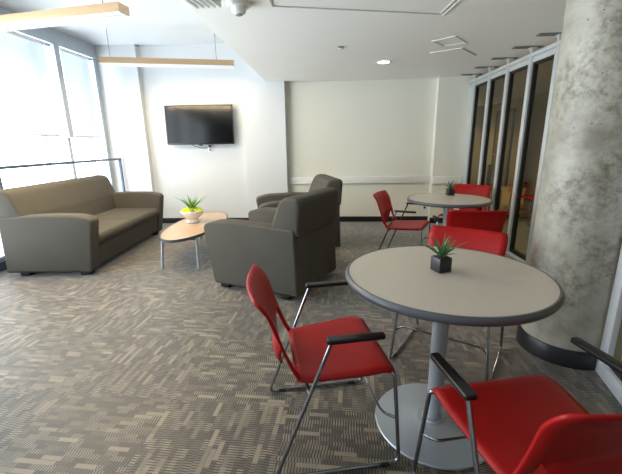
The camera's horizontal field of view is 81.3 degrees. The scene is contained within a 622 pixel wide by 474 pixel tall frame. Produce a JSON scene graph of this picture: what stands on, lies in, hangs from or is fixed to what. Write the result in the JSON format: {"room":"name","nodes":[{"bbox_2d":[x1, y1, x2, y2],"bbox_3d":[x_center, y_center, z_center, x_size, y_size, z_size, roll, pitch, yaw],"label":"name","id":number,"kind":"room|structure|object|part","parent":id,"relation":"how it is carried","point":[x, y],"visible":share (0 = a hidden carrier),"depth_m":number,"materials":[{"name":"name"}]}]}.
{"room":"common lounge","nodes":[
{"label":"common lounge","id":0,"kind":"room"},
{"bbox_2d":[0,7,115,191],"bbox_3d":[-3.748,-0.551,1.951,0.150,2.949,8.840,0,15,3],"label":"wall","id":1,"kind":"structure","parent":0,"point":[48,35],"depth_m":5.31,"materials":[{"name":"white paint"}]},
{"bbox_2d":[0,260,6,271],"bbox_3d":[-3.737,0.840,2.261,0.135,0.100,8.740,0,15,3],"label":"baseboard","id":2,"kind":"structure","parent":1,"relation":"attached to","point":[3,266],"depth_m":4.19,"materials":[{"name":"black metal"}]},
{"bbox_2d":[0,43,54,255],"bbox_3d":[-3.612,-1.191,4.638,0.080,2.635,1.370,0,15,3],"label":"window","id":3,"kind":"structure","parent":1,"relation":"in","point":[43,138],"depth_m":4.92,"materials":[{"name":"grey metal"}]},
{"bbox_2d":[0,31,60,136],"bbox_3d":[-3.556,-1.805,4.211,0.044,1.206,1.460,0,15,3],"label":"roller blind","id":4,"kind":"object","parent":3,"relation":"attached to","point":[27,105],"visible":1,"depth_m":4.47,"materials":[{"name":"fabric"}]},
{"bbox_2d":[46,44,112,185],"bbox_3d":[-3.525,-1.466,5.695,0.135,2.635,0.920,0,15,3],"label":"window","id":5,"kind":"structure","parent":1,"relation":"in","point":[53,52],"depth_m":5.27,"materials":[{"name":"grey metal"}]},
{"bbox_2d":[59,47,99,137],"bbox_3d":[-3.484,-2.133,5.493,0.044,1.216,0.590,0,15,3],"label":"roller blind","id":6,"kind":"object","parent":5,"relation":"attached to","point":[75,66],"visible":1,"depth_m":5.47,"materials":[{"name":"fabric"}]},
{"bbox_2d":[0,0,223,45],"bbox_3d":[-2.407,-2.060,1.618,2.867,0.100,9.340,0,15,3],"label":"ceiling","id":7,"kind":"structure","parent":0,"point":[150,22],"depth_m":4.88,"materials":[{"name":"white paint"}]},
{"bbox_2d":[0,0,129,31],"bbox_3d":[-2.569,-2.239,3.401,1.823,0.445,0.142,2,15,12],"label":"pendant lamp","id":8,"kind":"object","parent":7,"relation":"hanging from","point":[110,11],"visible":1,"depth_m":3.34,"materials":[{"name":"brown wood"}]},
{"bbox_2d":[98,27,233,68],"bbox_3d":[-2.034,-2.682,5.150,1.822,0.480,0.142,-4,15,-10],"label":"pendant lamp","id":9,"kind":"object","parent":7,"relation":"hanging from","point":[104,61],"visible":0.95,"depth_m":5.14,"materials":[{"name":"brown wood"}]},
{"bbox_2d":[95,44,154,191],"bbox_3d":[-3.186,-1.705,6.369,0.777,2.949,0.380,0,15,3],"label":"wall","id":10,"kind":"structure","parent":0,"point":[121,87],"depth_m":6.10,"materials":[{"name":"white paint"}]},
{"bbox_2d":[137,43,264,217],"bbox_3d":[-1.752,-1.718,6.337,2.090,2.949,0.280,0,15,3],"label":"wall","id":11,"kind":"structure","parent":0,"point":[219,176],"depth_m":6.22,"materials":[{"name":"white paint"}]},
{"bbox_2d":[164,104,234,145],"bbox_3d":[-1.853,-1.865,6.070,1.130,0.650,0.165,0,15,2],"label":"television","id":12,"kind":"object","parent":11,"relation":"attached to","point":[200,125],"visible":1,"depth_m":6.00,"materials":[{"name":"black plastic"}]},
{"bbox_2d":[208,145,212,151],"bbox_3d":[-1.738,-1.524,6.221,0.080,0.120,0.040,0,15,3],"label":"wall outlet","id":13,"kind":"object","parent":11,"relation":"attached to","point":[210,149],"visible":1,"depth_m":6.23,"materials":[{"name":"white plastic"}]},
{"bbox_2d":[241,81,288,211],"bbox_3d":[-0.756,-1.423,6.321,0.700,2.356,0.350,0,15,3],"label":"wall","id":14,"kind":"structure","parent":0,"point":[264,102],"depth_m":6.08,"materials":[{"name":"white paint"}]},
{"bbox_2d":[0,190,621,473],"bbox_3d":[0.649,0.273,4.629,8.627,0.120,14.320,0,15,3],"label":"floor","id":15,"kind":"structure","parent":0,"point":[132,365],"depth_m":2.26,"materials":[{"name":"carpet"}]},
{"bbox_2d":[0,158,125,191],"bbox_3d":[-3.346,-0.491,5.219,0.040,1.180,2.410,0,15,3],"label":"guard railing","id":16,"kind":"object","parent":15,"relation":"on","point":[109,159],"visible":0.47,"depth_m":4.93,"materials":[{"name":"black metal"}]},
{"bbox_3d":[-3.411,-0.178,4.078,0.036,1.150,0.036,0,15,3],"label":"post","id":17,"kind":"part","parent":16,"relation":"part of","materials":[{"name":"blue metal"}]},
{"bbox_3d":[-3.355,-1.045,5.076,0.040,0.035,2.410,0,15,3],"label":"rail","id":18,"kind":"part","parent":16,"relation":"part of","materials":[{"name":"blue metal"}]},
{"bbox_3d":[-3.282,-0.774,6.368,0.036,1.150,0.036,0,15,3],"label":"post","id":19,"kind":"part","parent":16,"relation":"part of","materials":[{"name":"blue metal"}]},
{"bbox_2d":[0,175,163,275],"bbox_3d":[-2.838,-0.273,4.807,1.032,0.950,2.000,-1,15,0],"label":"sofa","id":20,"kind":"object","parent":15,"relation":"on","point":[75,224],"visible":1,"depth_m":3.98,"materials":[{"name":"beige fabric"}]},
{"bbox_3d":[-2.815,0.063,3.946,1.001,0.632,0.165,-1,15,0],"label":"arm","id":21,"kind":"part","parent":20,"relation":"part of","materials":[{"name":"beige fabric"}]},
{"bbox_2d":[0,175,114,217],"bbox_3d":[-3.201,-0.557,4.730,0.315,0.351,1.964,-1,15,0],"label":"cushion","id":22,"kind":"object","parent":20,"relation":"on","point":[75,194],"depth_m":4.42,"materials":[{"name":"beige fabric"}]},
{"bbox_2d":[98,219,133,244],"bbox_3d":[-2.704,-0.071,4.429,0.712,0.154,0.831,-1,15,0],"label":"seat cushion","id":23,"kind":"object","parent":20,"relation":"on","point":[110,230],"depth_m":4.45,"materials":[{"name":"beige fabric"}]},
{"bbox_2d":[94,208,158,227],"bbox_3d":[-2.709,-0.280,5.237,0.712,0.154,0.831,-1,15,0],"label":"seat cushion","id":24,"kind":"object","parent":20,"relation":"on","point":[140,217],"depth_m":5.18,"materials":[{"name":"beige fabric"}]},
{"bbox_3d":[-2.528,0.008,4.882,0.264,0.240,1.674,-1,15,0],"label":"rail","id":25,"kind":"part","parent":20,"relation":"part of","materials":[{"name":"beige fabric"}]},
{"bbox_3d":[-2.827,-0.398,5.722,1.001,0.632,0.165,-1,15,0],"label":"arm","id":26,"kind":"part","parent":20,"relation":"part of","materials":[{"name":"beige fabric"}]},
{"bbox_2d":[159,211,227,268],"bbox_3d":[-1.474,0.011,4.763,0.636,0.388,1.696,0,15,3],"label":"coffee table","id":27,"kind":"object","parent":15,"relation":"on","point":[180,231],"visible":0.8,"depth_m":4.30,"materials":[{"name":"brown wood"}]},
{"bbox_3d":[-1.715,0.181,4.172,0.032,0.362,0.088,4,15,18],"label":"leg","id":28,"kind":"part","parent":27,"relation":"part of","materials":[{"name":"silver metal"}]},
{"bbox_2d":[177,195,203,222],"bbox_3d":[-1.573,-0.389,4.808,0.364,0.364,0.380,9,17,33],"label":"potted plant","id":29,"kind":"object","parent":27,"relation":"on","point":[192,213],"visible":1,"depth_m":4.71,"materials":[{"name":"white ceramic"}]},
{"bbox_2d":[180,209,203,222],"bbox_3d":[-1.568,-0.277,4.787,0.304,0.158,0.304,0,15,3],"label":"bowl","id":30,"kind":"object","parent":27,"relation":"on","point":[192,215],"depth_m":4.69,"materials":[{"name":"white ceramic"}]},
{"bbox_3d":[-1.301,0.181,4.148,0.032,0.362,0.088,-4,15,-12],"label":"leg","id":31,"kind":"part","parent":27,"relation":"part of","materials":[{"name":"silver metal"}]},
{"bbox_2d":[204,187,337,299],"bbox_3d":[-0.373,-0.009,3.675,1.062,0.936,0.875,7,16,26],"label":"armchair","id":32,"kind":"object","parent":15,"relation":"on","point":[292,242],"visible":1,"depth_m":3.30,"materials":[{"name":"grey fabric"}]},
{"bbox_3d":[-0.547,0.169,3.402,1.031,0.632,0.165,7,16,26],"label":"arm","id":33,"kind":"part","parent":32,"relation":"part of","materials":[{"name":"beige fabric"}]},
{"bbox_3d":[-0.223,0.006,4.013,1.031,0.632,0.165,7,16,26],"label":"arm","id":34,"kind":"part","parent":32,"relation":"part of","materials":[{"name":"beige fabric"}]},
{"bbox_2d":[271,187,337,236],"bbox_3d":[-0.045,-0.261,3.434,0.315,0.336,0.839,7,16,26],"label":"cushion","id":35,"kind":"object","parent":32,"relation":"on","point":[304,214],"depth_m":3.14,"materials":[{"name":"grey fabric"}]},
{"bbox_2d":[256,174,342,246],"bbox_3d":[-0.190,-0.347,4.968,1.062,0.936,0.875,-4,15,-11],"label":"armchair","id":36,"kind":"object","parent":15,"relation":"on","point":[320,181],"visible":0.28,"depth_m":4.73,"materials":[{"name":"grey fabric"}]},
{"bbox_3d":[-0.273,-0.334,5.328,1.031,0.632,0.165,-4,15,-11],"label":"arm","id":37,"kind":"part","parent":36,"relation":"part of","materials":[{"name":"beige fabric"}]},
{"bbox_3d":[-0.133,-0.162,4.654,1.031,0.632,0.165,-4,15,-11],"label":"arm","id":38,"kind":"part","parent":36,"relation":"part of","materials":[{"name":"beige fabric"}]},
{"bbox_2d":[308,174,342,204],"bbox_3d":[0.172,-0.661,4.963,0.315,0.336,0.839,-4,15,-11],"label":"cushion","id":39,"kind":"object","parent":36,"relation":"on","point":[320,181],"depth_m":4.63,"materials":[{"name":"grey fabric"}]},
{"bbox_2d":[246,263,400,473],"bbox_3d":[0.033,0.561,1.729,0.631,0.797,0.614,-3,15,-8],"label":"chair","id":40,"kind":"object","parent":15,"relation":"on","point":[341,348],"visible":0.99,"depth_m":1.61,"materials":[{"name":"red plastic"}]},
{"bbox_3d":[-0.180,0.365,1.644,0.207,0.370,0.495,-3,15,-8],"label":"backrest","id":41,"kind":"part","parent":40,"relation":"part of","materials":[{"name":"red plastic"}]},
{"bbox_3d":[0.035,0.574,2.000,0.550,0.628,0.075,-3,15,-8],"label":"frame","id":42,"kind":"part","parent":40,"relation":"part of","materials":[{"name":"silver metal"}]},
{"bbox_3d":[0.114,0.700,1.510,0.550,0.628,0.075,-3,15,-8],"label":"frame","id":43,"kind":"part","parent":40,"relation":"part of","materials":[{"name":"silver metal"}]},
{"bbox_3d":[0.113,0.521,1.732,0.419,0.042,0.500,-3,15,-8],"label":"seat","id":44,"kind":"part","parent":40,"relation":"part of","materials":[{"name":"red plastic"}]},
{"bbox_2d":[373,190,429,249],"bbox_3d":[1.066,-0.120,4.293,0.631,0.797,0.614,7,16,26],"label":"chair","id":45,"kind":"object","parent":15,"relation":"on","point":[382,198],"visible":0.75,"depth_m":4.27,"materials":[{"name":"red plastic"}]},
{"bbox_3d":[0.874,-0.348,4.334,0.207,0.370,0.495,7,16,26],"label":"backrest","id":46,"kind":"part","parent":45,"relation":"part of","materials":[{"name":"red plastic"}]},
{"bbox_3d":[0.987,0.022,4.075,0.550,0.628,0.075,7,16,26],"label":"frame","id":47,"kind":"part","parent":45,"relation":"part of","materials":[{"name":"silver metal"}]},
{"bbox_3d":[1.138,-0.147,4.247,0.419,0.042,0.500,7,16,26],"label":"seat","id":48,"kind":"part","parent":45,"relation":"part of","materials":[{"name":"red plastic"}]},
{"bbox_3d":[1.220,-0.096,4.516,0.550,0.628,0.075,7,16,26],"label":"frame","id":49,"kind":"part","parent":45,"relation":"part of","materials":[{"name":"silver metal"}]},
{"bbox_2d":[389,225,507,380],"bbox_3d":[0.914,0.391,2.332,0.614,0.797,0.631,9,18,34],"label":"chair","id":50,"kind":"object","parent":15,"relation":"on","point":[493,242],"visible":0.27,"depth_m":2.40,"materials":[{"name":"red plastic"}]},
{"bbox_3d":[0.682,0.445,2.462,0.075,0.628,0.550,9,18,34],"label":"frame","id":51,"kind":"part","parent":50,"relation":"part of","materials":[{"name":"silver metal"}]},
{"bbox_3d":[1.032,0.139,2.447,0.495,0.370,0.207,9,18,34],"label":"backrest","id":52,"kind":"part","parent":50,"relation":"part of","materials":[{"name":"red plastic"}]},
{"bbox_3d":[1.103,0.512,2.178,0.075,0.628,0.550,9,18,34],"label":"frame","id":53,"kind":"part","parent":50,"relation":"part of","materials":[{"name":"silver metal"}]},
{"bbox_2d":[407,193,492,225],"bbox_3d":[1.429,-0.012,3.849,0.832,0.801,0.832,0,15,3],"label":"round table","id":54,"kind":"object","parent":15,"relation":"on","point":[441,200],"visible":0.5,"depth_m":3.64,"materials":[{"name":"grey laminate"}]},
{"bbox_2d":[443,179,456,195],"bbox_3d":[1.528,-0.542,3.948,0.176,0.172,0.145,11,18,37],"label":"potted succulent","id":55,"kind":"object","parent":54,"relation":"on","point":[450,191],"visible":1,"depth_m":3.94,"materials":[{"name":"green plant"}]},
{"bbox_2d":[446,188,454,195],"bbox_3d":[1.526,-0.494,3.966,0.070,0.070,0.070,-3,15,-6],"label":"pot","id":56,"kind":"object","parent":55,"relation":"attached to","point":[449,191],"depth_m":3.94,"materials":[{"name":"black ceramic"}]},
{"bbox_2d":[345,246,564,469],"bbox_3d":[0.612,0.548,1.738,0.900,0.801,0.900,0,15,3],"label":"round table","id":57,"kind":"object","parent":15,"relation":"on","point":[481,289],"visible":0.88,"depth_m":1.60,"materials":[{"name":"grey laminate"}]},
{"bbox_3d":[0.618,0.921,1.835,0.576,0.030,0.576,0,15,3],"label":"plate","id":58,"kind":"part","parent":57,"relation":"part of","materials":[{"name":"silver metal"}]},
{"bbox_2d":[415,233,467,272],"bbox_3d":[0.590,0.070,1.653,0.204,0.166,0.172,10,18,36],"label":"potted succulent","id":59,"kind":"object","parent":57,"relation":"on","point":[440,263],"visible":1,"depth_m":1.63,"materials":[{"name":"green plant"}]},
{"bbox_2d":[430,256,451,272],"bbox_3d":[0.594,0.122,1.654,0.066,0.066,0.066,-6,15,-18],"label":"pot","id":60,"kind":"object","parent":59,"relation":"attached to","point":[439,264],"depth_m":1.63,"materials":[{"name":"black ceramic"}]},
{"bbox_2d":[438,184,490,217],"bbox_3d":[2.037,-0.271,4.817,0.614,0.797,0.631,10,18,35],"label":"chair","id":61,"kind":"object","parent":15,"relation":"on","point":[470,189],"visible":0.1,"depth_m":4.91,"materials":[{"name":"red plastic"}]},
{"bbox_3d":[2.159,-0.522,4.929,0.495,0.370,0.207,10,18,35],"label":"backrest","id":62,"kind":"part","parent":61,"relation":"part of","materials":[{"name":"red plastic"}]},
{"bbox_2d":[432,209,507,232],"bbox_3d":[1.499,0.083,3.486,0.614,0.797,0.631,2,15,10],"label":"chair","id":63,"kind":"object","parent":15,"relation":"on","point":[474,219],"visible":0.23,"depth_m":3.17,"materials":[{"name":"red plastic"}]},
{"bbox_2d":[486,164,491,185],"bbox_3d":[3.440,-1.052,7.549,0.520,0.902,0.500,5,16,23],"label":"lounge chair","id":64,"kind":"object","parent":15,"relation":"on","point":[489,170],"visible":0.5,"depth_m":7.21,"materials":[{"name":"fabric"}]},
{"bbox_2d":[492,186,525,216],"bbox_3d":[3.689,-0.669,6.810,0.420,0.520,0.420,0,15,3],"label":"base cabinet","id":65,"kind":"object","parent":15,"relation":"on","point":[506,191],"visible":0.47,"depth_m":6.62,"materials":[{"name":"brown wood"}]},
{"bbox_2d":[412,337,621,473],"bbox_3d":[0.759,0.690,1.187,0.614,0.797,0.631,-3,15,-9],"label":"chair","id":66,"kind":"object","parent":15,"relation":"on","point":[530,424],"visible":1,"depth_m":1.17,"materials":[{"name":"red"}]},
{"bbox_3d":[0.501,0.773,1.207,0.075,0.628,0.550,-3,15,-9],"label":"frame","id":67,"kind":"part","parent":66,"relation":"part of","materials":[{"name":"silver metal"}]},
{"bbox_3d":[0.746,0.635,1.256,0.500,0.042,0.419,-3,15,-9],"label":"seat","id":68,"kind":"part","parent":66,"relation":"part of","materials":[{"name":"red plastic"}]},
{"bbox_3d":[0.791,0.536,0.931,0.495,0.370,0.207,-3,15,-9],"label":"backrest","id":69,"kind":"part","parent":66,"relation":"part of","materials":[{"name":"red plastic"}]},
{"bbox_2d":[506,182,535,225],"bbox_3d":[3.845,-0.654,6.192,0.631,0.797,0.614,-3,15,-6],"label":"chair","id":70,"kind":"object","parent":15,"relation":"on","point":[530,197],"visible":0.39,"depth_m":6.24,"materials":[{"name":"red"}]},
{"bbox_3d":[3.764,-0.686,6.173,0.419,0.042,0.500,-3,15,-6],"label":"seat","id":71,"kind":"part","parent":70,"relation":"part of","materials":[{"name":"red plastic"}]},
{"bbox_3d":[3.837,-0.510,5.961,0.550,0.628,0.075,-3,15,-6],"label":"frame","id":72,"kind":"part","parent":70,"relation":"part of","materials":[{"name":"silver metal"}]},
{"bbox_2d":[285,78,436,215],"bbox_3d":[0.826,-1.443,6.304,2.460,2.356,0.200,0,15,3],"label":"wall","id":73,"kind":"structure","parent":0,"point":[357,128],"depth_m":6.13,"materials":[{"name":"white paint"}]},
{"bbox_2d":[180,0,565,105],"bbox_3d":[2.039,-2.401,3.855,5.760,0.693,14.320,0,15,3],"label":"ceiling","id":74,"kind":"structure","parent":0,"point":[278,43],"depth_m":3.48,"materials":[{"name":"paint"}]},
{"bbox_2d":[184,0,221,8],"bbox_3d":[-0.727,-1.588,2.401,0.220,0.070,0.220,0,15,3],"label":"ceiling fixture","id":75,"kind":"object","parent":74,"relation":"attached to","point":[195,3],"visible":1,"depth_m":2.43,"materials":[{"name":"white plastic"}]},
{"bbox_2d":[227,0,249,16],"bbox_3d":[-0.520,-1.639,2.604,0.160,0.080,0.160,0,15,3],"label":"smoke detector","id":76,"kind":"object","parent":74,"relation":"attached to","point":[238,7],"visible":1,"depth_m":2.56,"materials":[{"name":"white plastic"}]},
{"bbox_2d":[269,0,439,14],"bbox_3d":[0.200,-1.702,2.656,1.636,0.006,0.558,-10,17,-33],"label":"trim","id":77,"kind":"structure","parent":74,"relation":"attached to","point":[271,3],"depth_m":2.75,"materials":[{"name":"grey"}]},
{"bbox_2d":[376,60,391,63],"bbox_3d":[0.918,-2.210,4.578,0.200,0.005,0.200,0,15,3],"label":"recessed light","id":78,"kind":"object","parent":74,"relation":"in","point":[381,61],"visible":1,"depth_m":4.58,"materials":[{"name":"white plastic"}]},
{"bbox_2d":[430,48,462,52],"bbox_3d":[1.504,-2.080,4.041,0.359,0.006,0.018,9,18,34],"label":"trim","id":79,"kind":"structure","parent":74,"relation":"attached to","point":[457,48],"depth_m":4.03,"materials":[{"name":"white paint"}]},
{"bbox_2d":[440,0,455,14],"bbox_3d":[1.034,-1.685,2.546,0.014,0.006,0.696,-1,15,-1],"label":"trim","id":80,"kind":"structure","parent":74,"relation":"attached to","point":[453,1],"depth_m":2.71,"materials":[{"name":"grey metal"}]},
{"bbox_2d":[431,36,466,46],"bbox_3d":[1.407,-1.988,3.689,0.250,0.006,0.346,11,19,39],"label":"trim","id":81,"kind":"structure","parent":74,"relation":"attached to","point":[452,36],"depth_m":3.67,"materials":[{"name":"white paint"}]},
{"bbox_2d":[443,0,460,15],"bbox_3d":[1.072,-1.688,2.553,0.016,0.006,0.718,-1,15,-1],"label":"trim","id":82,"kind":"structure","parent":74,"relation":"attached to","point":[458,1],"depth_m":2.73,"materials":[{"name":"white paint"}]},
{"bbox_2d":[428,76,473,220],"bbox_3d":[2.340,-1.426,6.151,0.580,2.356,0.340,0,15,3],"label":"wall","id":83,"kind":"structure","parent":0,"point":[452,93],"depth_m":5.91,"materials":[{"name":"white paint"}]},
{"bbox_2d":[163,216,442,222],"bbox_3d":[-0.440,-0.298,6.470,5.967,0.095,0.194,0,15,3],"label":"baseboard","id":84,"kind":"structure","parent":83,"relation":"attached to","point":[342,218],"depth_m":6.47,"materials":[{"name":"black plastic"}]},
{"bbox_2d":[288,176,461,183],"bbox_3d":[1.062,-0.974,6.218,2.940,0.115,0.178,0,15,3],"label":"trim","id":85,"kind":"structure","parent":83,"relation":"attached to","point":[371,179],"depth_m":6.26,"materials":[{"name":"white paint"}]},
{"bbox_2d":[470,106,484,184],"bbox_3d":[4.066,-2.714,11.017,2.320,2.356,0.100,0,15,3],"label":"wall","id":86,"kind":"structure","parent":0,"point":[480,109],"depth_m":10.89,"materials":[{"name":"beige paint"}]},
{"bbox_2d":[461,32,561,264],"bbox_3d":[2.368,-0.910,4.162,0.300,2.355,3.760,0,15,3],"label":"wall","id":87,"kind":"structure","parent":0,"point":[552,49],"depth_m":4.33,"materials":[{"name":"glass"},{"name":"painted white metal"}]},
{"bbox_3d":[2.533,-1.352,5.797,0.095,2.304,0.070,0,15,3],"label":"post","id":88,"kind":"part","parent":87,"relation":"part of","materials":[{"name":"paint"}]},
{"bbox_2d":[467,81,486,183],"bbox_3d":[2.536,-1.216,5.551,0.044,2.155,0.485,0,15,3],"label":"window","id":89,"kind":"structure","parent":87,"relation":"in","point":[483,83],"depth_m":5.66,"materials":[{"name":"black"}]},
{"bbox_3d":[2.503,-1.214,5.266,0.095,2.304,0.070,0,15,3],"label":"post","id":90,"kind":"part","parent":87,"relation":"part of","materials":[{"name":"metal"}]},
{"bbox_2d":[478,74,504,210],"bbox_3d":[2.506,-1.079,5.024,0.044,2.155,0.475,0,15,3],"label":"window","id":91,"kind":"structure","parent":87,"relation":"in","point":[493,80],"depth_m":5.12,"materials":[{"name":"black glass"}]},
{"bbox_3d":[2.473,-1.078,4.744,0.095,2.304,0.070,0,15,3],"label":"post","id":92,"kind":"part","parent":87,"relation":"part of","materials":[{"name":"metal"}]},
{"bbox_2d":[494,65,527,210],"bbox_3d":[2.477,-0.943,4.502,0.044,2.155,0.475,0,15,3],"label":"window","id":93,"kind":"structure","parent":87,"relation":"in","point":[511,76],"depth_m":4.63,"materials":[{"name":"black"}]},
{"bbox_3d":[2.444,-0.942,4.222,0.095,2.304,0.070,0,15,3],"label":"post","id":94,"kind":"part","parent":87,"relation":"part of","materials":[{"name":"metal"}]},
{"bbox_2d":[509,54,554,260],"bbox_3d":[2.449,-0.814,4.004,0.044,2.155,0.425,0,15,3],"label":"window","id":95,"kind":"structure","parent":87,"relation":"in","point":[535,64],"depth_m":4.15,"materials":[{"name":"black metal"}]},
{"bbox_3d":[2.417,-0.819,3.749,0.095,2.304,0.070,0,15,3],"label":"post","id":96,"kind":"part","parent":87,"relation":"part of","materials":[{"name":"metal"}]},
{"bbox_2d":[484,92,548,201],"bbox_3d":[4.888,-0.930,4.088,0.100,2.356,14.100,0,15,3],"label":"wall","id":97,"kind":"structure","parent":0,"point":[540,100],"depth_m":8.38,"materials":[{"name":"beige paint"}]},
{"bbox_2d":[491,108,515,189],"bbox_3d":[5.118,-2.301,9.772,0.080,2.150,1.000,0,15,3],"label":"door","id":98,"kind":"structure","parent":97,"relation":"in","point":[512,110],"depth_m":9.52,"materials":[{"name":"brown wood"}]},
{"bbox_2d":[511,112,533,187],"bbox_3d":[5.001,-1.920,8.610,0.178,2.000,0.250,0,15,3],"label":"panel","id":99,"kind":"object","parent":97,"relation":"attached to","point":[521,112],"visible":0.22,"depth_m":8.56,"materials":[{"name":"orange"}]},
{"bbox_2d":[516,0,621,369],"bbox_3d":[1.705,-0.390,2.192,0.550,2.356,0.550,0,15,3],"label":"concrete column","id":100,"kind":"structure","parent":0,"point":[577,237],"depth_m":2.05,"materials":[{"name":"grey concrete"}]},
{"bbox_2d":[595,246,621,404],"bbox_3d":[1.101,0.242,-0.212,0.075,2.356,4.600,3,15,16],"label":"wall","id":101,"kind":"structure","parent":0,"point":[611,344],"depth_m":2.06,"materials":[{"name":"white paint"}]}
]}

